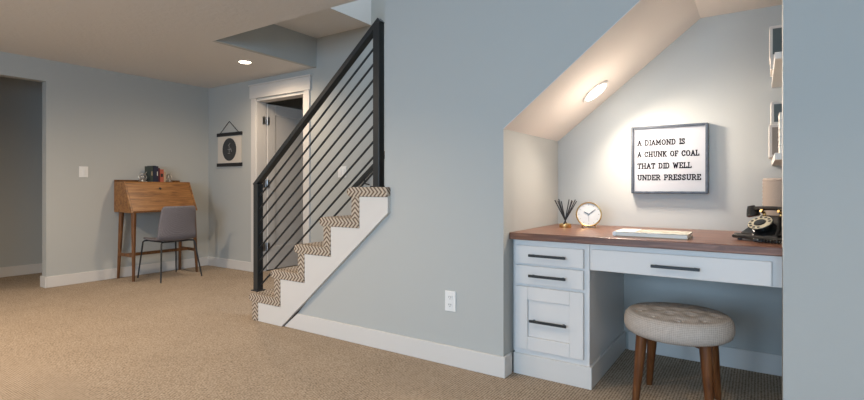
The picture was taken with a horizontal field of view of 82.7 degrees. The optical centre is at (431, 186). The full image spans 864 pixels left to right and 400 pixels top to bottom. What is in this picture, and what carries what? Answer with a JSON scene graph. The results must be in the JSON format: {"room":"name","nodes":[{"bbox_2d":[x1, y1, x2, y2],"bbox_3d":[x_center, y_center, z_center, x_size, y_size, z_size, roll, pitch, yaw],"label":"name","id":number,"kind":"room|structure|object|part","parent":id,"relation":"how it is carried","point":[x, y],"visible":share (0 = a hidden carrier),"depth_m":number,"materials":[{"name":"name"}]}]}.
{"room":"home office","nodes":[
{"label":"home office","id":0,"kind":"room"},
{"bbox_2d":[0,76,41,267],"bbox_3d":[-5.055,-0.137,5.601,0.110,2.353,4.700,0,0,34],"label":"wall","id":1,"kind":"structure","parent":0,"point":[20,100],"depth_m":5.80,"materials":[{"name":"grey paint"}]},
{"bbox_2d":[0,263,41,277],"bbox_3d":[-5.003,0.983,5.567,0.015,0.115,4.400,0,0,34],"label":"baseboard","id":2,"kind":"structure","parent":1,"relation":"attached to","point":[31,268],"depth_m":5.79,"materials":[{"name":"white wood"}]},
{"bbox_2d":[0,51,208,276],"bbox_3d":[-5.086,-0.137,3.494,0.110,2.353,7.660,0,0,34],"label":"wall","id":3,"kind":"structure","parent":0,"point":[115,125],"depth_m":5.52,"materials":[{"name":"grey paint"}]},
{"bbox_2d":[79,166,87,176],"bbox_3d":[-3.784,-0.165,5.335,0.011,0.118,0.085,0,0,34],"label":"light switch","id":4,"kind":"object","parent":3,"relation":"attached to","point":[83,170],"visible":1,"depth_m":5.33,"materials":[{"name":"white plastic"}]},
{"bbox_2d":[40,256,208,287],"bbox_3d":[-3.527,0.983,5.828,0.140,0.115,1.805,0,0,34],"label":"baseboard","id":5,"kind":"structure","parent":3,"relation":"attached to","point":[83,277],"depth_m":5.54,"materials":[{"name":"white wood"}]},
{"bbox_2d":[0,0,356,88],"bbox_3d":[-1.692,-1.463,1.401,10.370,0.300,7.950,0,0,34],"label":"ceiling","id":6,"kind":"structure","parent":0,"point":[165,40],"depth_m":4.20,"materials":[{"name":"white paint"}]},
{"bbox_2d":[237,60,252,63],"bbox_3d":[-1.965,-1.312,5.160,0.154,0.010,0.154,0,0,34],"label":"recessed light","id":7,"kind":"object","parent":6,"relation":"in","point":[239,61],"visible":1,"depth_m":5.17,"materials":[{"name":"white"}]},
{"bbox_2d":[212,24,316,67],"bbox_3d":[-1.628,-1.525,4.918,0.050,0.424,1.210,0,0,34],"label":"wall","id":8,"kind":"structure","parent":0,"point":[274,41],"depth_m":4.98,"materials":[{"name":"grey paint"}]},
{"bbox_2d":[266,98,302,109],"bbox_3d":[-1.281,-0.210,6.634,2.900,2.500,1.790,0,0,34],"label":"wall","id":9,"kind":"structure","parent":0,"point":[297,103],"depth_m":7.44,"materials":[{"name":"grey paint"}]},
{"bbox_2d":[209,0,384,261],"bbox_3d":[0.095,-1.260,4.566,7.315,4.600,0.120,0,0,34],"label":"wall","id":10,"kind":"structure","parent":0,"point":[230,186],"depth_m":5.42,"materials":[{"name":"grey paint"}]},
{"bbox_2d":[217,121,241,166],"bbox_3d":[-2.592,-0.553,6.278,0.525,0.581,0.018,0,0,34],"label":"scroll","id":11,"kind":"object","parent":10,"relation":"attached to","point":[230,143],"visible":1,"depth_m":6.26,"materials":[{"name":"beige fabric"}]},
{"bbox_2d":[223,138,235,160],"bbox_3d":[-2.592,-0.480,6.278,0.290,0.290,0.002,0,0,34],"label":"print","id":12,"kind":"object","parent":11,"relation":"on","point":[229,144],"depth_m":6.27,"materials":[{"name":"grey paper"}]},
{"bbox_3d":[-2.592,-0.285,6.278,0.525,0.044,0.018,0,0,34],"label":"rod","id":13,"kind":"part","parent":11,"relation":"part of","materials":[{"name":"black wood"}]},
{"bbox_3d":[-2.592,-0.675,6.278,0.525,0.044,0.018,0,0,34],"label":"rod","id":14,"kind":"part","parent":11,"relation":"part of","materials":[{"name":"black wood"}]},
{"bbox_2d":[208,257,250,271],"bbox_3d":[-2.593,0.983,6.281,0.910,0.115,0.015,0,0,34],"label":"baseboard","id":15,"kind":"structure","parent":10,"relation":"attached to","point":[212,261],"depth_m":6.26,"materials":[{"name":"white wood"}]},
{"bbox_2d":[256,93,303,270],"bbox_3d":[-1.751,-0.010,5.796,0.850,2.100,0.135,0,0,34],"label":"trim","id":16,"kind":"structure","parent":10,"relation":"attached to","point":[261,103],"depth_m":6.00,"materials":[{"name":"white wood"}]},
{"bbox_2d":[248,74,311,98],"bbox_3d":[-1.792,-1.163,5.733,1.100,0.170,0.036,0,0,34],"label":"trim","id":17,"kind":"structure","parent":10,"relation":"attached to","point":[303,82],"depth_m":5.70,"materials":[{"name":"white wood"}]},
{"bbox_2d":[251,90,309,271],"bbox_3d":[-1.788,-0.019,5.741,1.030,2.118,0.018,0,0,34],"label":"trim","id":18,"kind":"structure","parent":10,"relation":"attached to","point":[306,92],"depth_m":5.49,"materials":[{"name":"white wood"}]},
{"bbox_2d":[263,104,302,269],"bbox_3d":[-1.841,-0.001,6.392,0.048,2.058,0.865,0,0,34],"label":"door","id":19,"kind":"structure","parent":10,"relation":"in","point":[280,121],"depth_m":6.29,"materials":[{"name":"white wood"}]},
{"bbox_3d":[-1.828,-0.080,6.422,0.015,1.660,0.580,0,0,34],"label":"panel","id":20,"kind":"part","parent":19,"relation":"part of","materials":[{"name":"white wood"}]},
{"bbox_2d":[338,166,346,176],"bbox_3d":[-0.950,-0.160,5.186,0.120,0.118,0.011,0,0,34],"label":"light switch","id":21,"kind":"object","parent":10,"relation":"attached to","point":[341,171],"visible":0.86,"depth_m":5.18,"materials":[{"name":"white plastic"}]},
{"bbox_2d":[352,151,384,186],"bbox_3d":[0.376,-1.105,4.253,2.922,2.348,0.091,0,0,34],"label":"wall handrail","id":22,"kind":"object","parent":10,"relation":"attached to","point":[369,170],"visible":0.23,"depth_m":4.91,"materials":[{"name":"black metal"}]},
{"bbox_2d":[275,9,367,37],"bbox_3d":[-1.291,-1.687,4.692,0.760,0.100,1.210,0,0,34],"label":"ceiling","id":23,"kind":"structure","parent":0,"point":[326,22],"depth_m":4.95,"materials":[{"name":"white paint"}]},
{"bbox_2d":[328,0,370,25],"bbox_3d":[-0.963,-2.599,4.473,0.030,1.923,1.210,0,0,34],"label":"wall","id":24,"kind":"structure","parent":0,"point":[359,10],"depth_m":4.80,"materials":[{"name":"white paint"}]},
{"bbox_2d":[0,265,781,399],"bbox_3d":[-1.551,1.100,2.359,11.600,0.120,10.200,0,0,34],"label":"floor","id":25,"kind":"structure","parent":0,"point":[189,335],"depth_m":2.93,"materials":[{"name":"carpet"}]},
{"bbox_2d":[114,180,197,281],"bbox_3d":[-3.221,0.480,5.789,0.406,1.124,0.791,0,0,34],"label":"writing desk","id":26,"kind":"object","parent":25,"relation":"on","point":[133,197],"visible":0.83,"depth_m":5.58,"materials":[{"name":"brown wood"}]},
{"bbox_3d":[-3.535,0.661,5.566,0.120,0.760,0.052,0,0,34],"label":"leg","id":27,"kind":"part","parent":26,"relation":"part of","materials":[{"name":"brown wood"}]},
{"bbox_3d":[-3.435,0.112,5.468,0.406,0.344,0.018,0,0,34],"label":"panel","id":28,"kind":"part","parent":26,"relation":"part of","materials":[{"name":"brown wood"}]},
{"bbox_3d":[-3.278,0.662,5.394,0.055,0.757,0.052,0,0,34],"label":"leg","id":29,"kind":"part","parent":26,"relation":"part of","materials":[{"name":"brown wood"}]},
{"bbox_2d":[138,172,146,181],"bbox_3d":[-3.370,-0.118,5.721,0.091,0.117,0.100,0,0,34],"label":"bookend","id":30,"kind":"object","parent":26,"relation":"on","point":[142,174],"visible":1,"depth_m":5.71,"materials":[{"name":"silver metal"}]},
{"bbox_3d":[-3.396,-0.071,5.885,0.010,0.022,0.755,0,0,34],"label":"gallery rail","id":31,"kind":"part","parent":26,"relation":"part of","materials":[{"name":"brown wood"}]},
{"bbox_2d":[145,166,152,181],"bbox_3d":[-3.332,-0.152,5.778,0.141,0.185,0.029,0,0,34],"label":"book","id":32,"kind":"object","parent":26,"relation":"on","point":[149,169],"visible":0.93,"depth_m":5.75,"materials":[{"name":"grey paper"}]},
{"bbox_2d":[153,166,155,181],"bbox_3d":[-3.312,-0.155,5.803,0.145,0.190,0.033,0,0,34],"label":"book","id":33,"kind":"object","parent":26,"relation":"on","point":[154,167],"visible":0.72,"depth_m":5.76,"materials":[{"name":"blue paper"}]},
{"bbox_2d":[156,166,157,181],"bbox_3d":[-3.297,-0.152,5.830,0.141,0.185,0.025,0,0,34],"label":"book","id":34,"kind":"object","parent":26,"relation":"on","point":[156,166],"visible":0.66,"depth_m":5.79,"materials":[{"name":"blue paper"}]},
{"bbox_2d":[160,169,163,181],"bbox_3d":[-3.270,-0.135,5.884,0.126,0.150,0.045,0,0,34],"label":"book","id":35,"kind":"object","parent":26,"relation":"on","point":[161,170],"visible":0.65,"depth_m":5.85,"materials":[{"name":"orange paper"}]},
{"bbox_2d":[166,173,171,181],"bbox_3d":[-3.207,-0.118,5.966,0.091,0.117,0.100,0,0,34],"label":"bookend","id":36,"kind":"object","parent":26,"relation":"on","point":[167,175],"visible":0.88,"depth_m":5.96,"materials":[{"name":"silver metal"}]},
{"bbox_3d":[-3.152,0.661,6.142,0.122,0.760,0.051,0,0,45],"label":"leg","id":37,"kind":"part","parent":26,"relation":"part of","materials":[{"name":"brown wood"}]},
{"bbox_3d":[-3.026,0.112,6.081,0.406,0.344,0.018,0,0,34],"label":"panel","id":38,"kind":"part","parent":26,"relation":"part of","materials":[{"name":"brown wood"}]},
{"bbox_3d":[-2.896,0.661,5.988,0.051,0.759,0.100,0,0,0],"label":"leg","id":39,"kind":"part","parent":26,"relation":"part of","materials":[{"name":"brown wood"}]},
{"bbox_2d":[137,206,201,282],"bbox_3d":[-3.014,0.626,5.652,0.593,0.830,0.513,0,0,34],"label":"chair","id":40,"kind":"object","parent":25,"relation":"on","point":[176,223],"visible":1,"depth_m":5.47,"materials":[{"name":"grey fabric"}]},
{"bbox_3d":[-3.308,0.822,5.614,0.125,0.439,0.030,0,0,-9],"label":"leg","id":41,"kind":"part","parent":40,"relation":"part of","materials":[{"name":"black metal"}]},
{"bbox_3d":[-2.956,0.822,5.370,0.031,0.439,0.149,0,0,-15],"label":"leg","id":42,"kind":"part","parent":40,"relation":"part of","materials":[{"name":"black metal"}]},
{"bbox_3d":[-3.029,0.613,5.655,0.356,0.016,0.316,0,0,34],"label":"under frame","id":43,"kind":"part","parent":40,"relation":"part of","materials":[{"name":"black metal"}]},
{"bbox_3d":[-3.042,0.594,5.663,0.437,0.047,0.426,0,0,34],"label":"seat","id":44,"kind":"part","parent":40,"relation":"part of","materials":[{"name":"grey fabric"}]},
{"bbox_3d":[-3.102,0.822,5.940,0.031,0.439,0.149,0,0,-15],"label":"leg","id":45,"kind":"part","parent":40,"relation":"part of","materials":[{"name":"black metal"}]},
{"bbox_3d":[-2.831,0.405,5.489,0.108,0.387,0.446,0,0,34],"label":"backrest","id":46,"kind":"part","parent":40,"relation":"part of","materials":[{"name":"grey fabric"}]},
{"bbox_3d":[-2.745,0.822,5.707,0.139,0.439,0.022,0,0,-21],"label":"leg","id":47,"kind":"part","parent":40,"relation":"part of","materials":[{"name":"black metal"}]},
{"bbox_2d":[249,187,389,325],"bbox_3d":[-0.258,0.312,3.889,1.944,1.456,1.358,0,0,34],"label":"staircase","id":48,"kind":"structure","parent":25,"relation":"on","point":[294,286],"depth_m":3.41,"materials":[{"name":"carpet"}]},
{"bbox_2d":[251,18,384,291],"bbox_3d":[-0.876,-0.140,3.600,1.335,1.945,0.080,0,0,34],"label":"stair railing","id":49,"kind":"object","parent":48,"relation":"on","point":[375,32],"visible":0.95,"depth_m":3.48,"materials":[{"name":"black metal"}]},
{"bbox_3d":[-1.397,0.404,3.948,0.054,0.856,0.054,0,0,34],"label":"post","id":50,"kind":"part","parent":49,"relation":"part of","materials":[{"name":"black metal"}]},
{"bbox_3d":[-0.878,-0.556,3.601,1.323,1.112,0.052,0,0,34],"label":"handrail","id":51,"kind":"part","parent":49,"relation":"part of","materials":[{"name":"black metal"}]},
{"bbox_3d":[-0.354,-0.541,3.251,0.054,1.082,0.054,0,0,34],"label":"post","id":52,"kind":"part","parent":49,"relation":"part of","materials":[{"name":"black metal"}]},
{"bbox_2d":[513,239,625,389],"bbox_3d":[0.835,0.665,2.943,0.448,0.749,0.817,0,0,34],"label":"base cabinet","id":53,"kind":"object","parent":25,"relation":"on","point":[568,316],"visible":0.9,"depth_m":2.64,"materials":[{"name":"white wood"}]},
{"bbox_3d":[0.614,0.482,2.619,0.205,0.014,0.032,0,0,34],"label":"handle","id":54,"kind":"part","parent":53,"relation":"part of","materials":[{"name":"black metal"}]},
{"bbox_3d":[0.614,0.372,2.619,0.205,0.014,0.032,0,0,34],"label":"handle","id":55,"kind":"part","parent":53,"relation":"part of","materials":[{"name":"black metal"}]},
{"bbox_3d":[0.621,0.731,2.629,0.205,0.014,0.032,0,0,34],"label":"handle","id":56,"kind":"part","parent":53,"relation":"part of","materials":[{"name":"black metal"}]},
{"bbox_3d":[0.627,0.721,2.642,0.378,0.346,0.020,0,0,34],"label":"drawer","id":57,"kind":"part","parent":53,"relation":"part of","materials":[{"name":"white wood"}]},
{"bbox_3d":[0.627,0.482,2.642,0.378,0.099,0.020,0,0,34],"label":"drawer","id":58,"kind":"part","parent":53,"relation":"part of","materials":[{"name":"white wood"}]},
{"bbox_3d":[0.627,0.372,2.642,0.378,0.098,0.020,0,0,34],"label":"drawer","id":59,"kind":"part","parent":53,"relation":"part of","materials":[{"name":"white wood"}]},
{"bbox_2d":[509,224,781,287],"bbox_3d":[1.299,0.341,2.634,1.562,0.175,0.817,0,0,34],"label":"desk","id":60,"kind":"object","parent":53,"relation":"on","point":[721,241],"depth_m":2.32,"materials":[{"name":"brown wood"}]},
{"bbox_2d":[554,199,576,227],"bbox_3d":[0.840,0.164,3.072,0.127,0.178,0.074,0,0,-23],"label":"reed diffuser","id":61,"kind":"object","parent":60,"relation":"on","point":[565,224],"visible":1,"depth_m":3.06,"materials":[{"name":"gold metal"}]},
{"bbox_3d":[0.833,0.241,3.069,0.074,0.024,0.074,0,0,34],"label":"dish","id":62,"kind":"part","parent":61,"relation":"part of","materials":[{"name":"gold metal"}]},
{"bbox_2d":[576,202,601,227],"bbox_3d":[0.982,0.174,3.075,0.156,0.160,0.080,0,0,18],"label":"desk clock","id":63,"kind":"object","parent":60,"relation":"on","point":[588,214],"visible":1,"depth_m":3.06,"materials":[{"name":"gold metal"}]},
{"bbox_2d":[613,229,692,239],"bbox_3d":[1.133,0.240,2.523,0.348,0.026,0.205,0,0,34],"label":"book","id":64,"kind":"object","parent":60,"relation":"on","point":[661,234],"visible":1,"depth_m":2.47,"materials":[{"name":"white paper"}]},
{"bbox_3d":[1.126,0.374,2.277,0.205,0.014,0.032,0,0,34],"label":"handle","id":65,"kind":"part","parent":60,"relation":"part of","materials":[{"name":"black metal"}]},
{"bbox_3d":[1.480,0.359,2.513,1.126,0.137,0.817,0,0,34],"label":"desk drawer unit","id":66,"kind":"part","parent":60,"relation":"part of","materials":[{"name":"white wood"}]},
{"bbox_2d":[732,205,781,244],"bbox_3d":[1.596,0.171,2.279,0.270,0.164,0.325,0,0,-23],"label":"rotary telephone","id":67,"kind":"object","parent":60,"relation":"on","point":[765,228],"visible":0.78,"depth_m":2.29,"materials":[{"name":"black plastic"}]},
{"bbox_3d":[1.545,0.243,2.186,0.073,0.019,0.197,0,0,-39],"label":"coiled cord","id":68,"kind":"part","parent":67,"relation":"part of","materials":[{"name":"black plastic"}]},
{"bbox_2d":[762,178,781,214],"bbox_3d":[1.837,0.104,2.525,0.231,0.298,0.231,0,0,34],"label":"ribbed canister","id":69,"kind":"object","parent":60,"relation":"on","point":[772,187],"visible":0.19,"depth_m":2.49,"materials":[{"name":"brown ceramic"}]},
{"bbox_2d":[624,302,734,399],"bbox_3d":[1.184,0.816,2.370,0.478,0.450,0.478,0,0,34],"label":"stool","id":70,"kind":"object","parent":25,"relation":"on","point":[705,329],"visible":1,"depth_m":2.26,"materials":[{"name":"fabric"}]},
{"bbox_3d":[0.987,0.871,2.337,0.075,0.341,0.051,0,0,0],"label":"leg","id":71,"kind":"part","parent":70,"relation":"part of","materials":[{"name":"brown wood"}]},
{"bbox_3d":[1.151,0.871,2.566,0.051,0.341,0.075,0,0,0],"label":"leg","id":72,"kind":"part","parent":70,"relation":"part of","materials":[{"name":"brown wood"}]},
{"bbox_3d":[1.184,0.648,2.370,0.478,0.114,0.478,0,0,34],"label":"seat","id":73,"kind":"part","parent":70,"relation":"part of","materials":[{"name":"fabric"}]},
{"bbox_3d":[1.216,0.871,2.173,0.051,0.341,0.075,0,0,0],"label":"leg","id":74,"kind":"part","parent":70,"relation":"part of","materials":[{"name":"brown wood"}]},
{"bbox_3d":[1.380,0.871,2.402,0.075,0.341,0.051,0,0,0],"label":"leg","id":75,"kind":"part","parent":70,"relation":"part of","materials":[{"name":"brown wood"}]},
{"bbox_2d":[513,131,557,369],"bbox_3d":[0.652,0.359,3.163,0.100,1.362,0.855,0,0,34],"label":"wall","id":76,"kind":"structure","parent":0,"point":[535,159],"depth_m":3.04,"materials":[{"name":"grey paint"}]},
{"bbox_2d":[298,0,863,399],"bbox_3d":[1.422,-1.260,2.065,5.930,4.600,0.120,0,0,34],"label":"wall","id":77,"kind":"structure","parent":0,"point":[457,72],"depth_m":2.70,"materials":[{"name":"grey paint"}]},
{"bbox_2d":[285,314,511,377],"bbox_3d":[-0.328,0.983,3.203,1.803,0.115,0.098,0,0,34],"label":"baseboard","id":78,"kind":"structure","parent":77,"relation":"attached to","point":[481,362],"depth_m":3.02,"materials":[{"name":"white wood"}]},
{"bbox_2d":[445,290,455,311],"bbox_3d":[0.107,0.666,2.866,0.072,0.118,0.010,0,0,34],"label":"wall outlet","id":79,"kind":"object","parent":77,"relation":"attached to","point":[450,296],"visible":1,"depth_m":2.86,"materials":[{"name":"white plastic"}]},
{"bbox_2d":[504,0,781,140],"bbox_3d":[1.242,-0.689,2.638,1.665,0.743,0.872,0,0,34],"label":"ceiling","id":80,"kind":"structure","parent":0,"point":[649,27],"depth_m":2.73,"materials":[{"name":"white paint"}]},
{"bbox_2d":[583,81,608,102],"bbox_3d":[0.995,-0.574,2.979,0.147,0.118,0.185,0,0,34],"label":"recessed light","id":81,"kind":"object","parent":80,"relation":"in","point":[600,88],"visible":1,"depth_m":2.98,"materials":[{"name":"white"}]},
{"bbox_2d":[558,5,781,354],"bbox_3d":[1.554,-0.010,3.015,1.565,2.100,0.100,0,0,34],"label":"wall","id":82,"kind":"structure","parent":0,"point":[717,72],"depth_m":2.92,"materials":[{"name":"grey paint"}]},
{"bbox_2d":[631,122,708,193],"bbox_3d":[1.446,-0.169,3.000,0.424,0.417,0.045,0,0,34],"label":"framed sign","id":83,"kind":"object","parent":82,"relation":"attached to","point":[665,159],"visible":1,"depth_m":2.99,"materials":[{"name":"grey"}]},
{"bbox_2d":[628,331,781,375],"bbox_3d":[1.715,0.983,2.838,1.100,0.115,0.015,0,0,34],"label":"baseboard","id":84,"kind":"structure","parent":82,"relation":"attached to","point":[756,361],"depth_m":2.82,"materials":[{"name":"white"}]},
{"bbox_3d":[2.037,-0.010,2.239,0.100,2.100,0.853,0,0,34],"label":"wall","id":85,"kind":"structure","parent":0,"visible":0},
{"bbox_2d":[771,52,781,87],"bbox_3d":[1.826,-0.565,2.326,0.347,0.030,0.743,0,0,34],"label":"wall shelf","id":86,"kind":"object","parent":85,"relation":"attached to","point":[776,82],"visible":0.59,"depth_m":2.34,"materials":[{"name":"white wood"}]},
{"bbox_2d":[770,57,773,76],"bbox_3d":[1.810,-0.610,2.445,0.206,0.060,0.203,0,0,34],"label":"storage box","id":87,"kind":"object","parent":86,"relation":"on","point":[772,58],"visible":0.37,"depth_m":2.42,"materials":[{"name":"grey"}]},
{"bbox_2d":[769,25,781,64],"bbox_3d":[1.785,-0.718,2.456,0.160,0.155,0.173,0,0,34],"label":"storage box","id":88,"kind":"object","parent":87,"relation":"on","point":[775,32],"visible":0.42,"depth_m":2.42,"materials":[{"name":"grey"}]},
{"bbox_3d":[1.738,-0.718,2.385,0.136,0.127,0.003,0,0,34],"label":"panel","id":89,"kind":"part","parent":88,"relation":"part of","materials":[{"name":"grey"}]},
{"bbox_2d":[771,153,781,165],"bbox_3d":[1.826,-0.132,2.326,0.347,0.030,0.743,0,0,34],"label":"wall shelf","id":90,"kind":"object","parent":85,"relation":"attached to","point":[777,158],"visible":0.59,"depth_m":2.22,"materials":[{"name":"white wood"}]},
{"bbox_2d":[769,124,778,158],"bbox_3d":[1.824,-0.230,2.472,0.212,0.165,0.183,0,0,34],"label":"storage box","id":91,"kind":"object","parent":90,"relation":"on","point":[773,129],"visible":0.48,"depth_m":2.44,"materials":[{"name":"grey"}]},
{"bbox_3d":[1.774,-0.230,2.397,0.188,0.137,0.003,0,0,34],"label":"panel","id":92,"kind":"part","parent":91,"relation":"part of","materials":[{"name":"grey paint"}]},
{"bbox_2d":[770,101,781,124],"bbox_3d":[1.809,-0.370,2.487,0.154,0.117,0.153,0,0,34],"label":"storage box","id":93,"kind":"object","parent":91,"relation":"on","point":[776,106],"visible":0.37,"depth_m":2.46,"materials":[{"name":"grey"}]},
{"bbox_3d":[1.768,-0.370,2.425,0.130,0.089,0.003,0,0,34],"label":"panel","id":94,"kind":"part","parent":93,"relation":"part of","materials":[{"name":"grey"}]},
{"bbox_3d":[1.643,-0.165,2.167,0.185,0.036,0.176,0,0,34],"label":"book","id":95,"kind":"object","parent":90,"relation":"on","visible":0},
{"bbox_3d":[1.643,-0.201,2.167,0.185,0.036,0.176,0,0,34],"label":"book","id":96,"kind":"object","parent":95,"relation":"on","visible":0},
{"bbox_3d":[1.643,-0.237,2.167,0.185,0.036,0.176,0,0,34],"label":"book","id":97,"kind":"object","parent":96,"relation":"on","visible":0},
{"bbox_2d":[778,120,781,130],"bbox_3d":[1.643,-0.273,2.167,0.185,0.036,0.176,0,0,34],"label":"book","id":98,"kind":"object","parent":97,"relation":"on","point":[780,121],"visible":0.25,"depth_m":2.15,"materials":[{"name":"white paper"}]}
]}

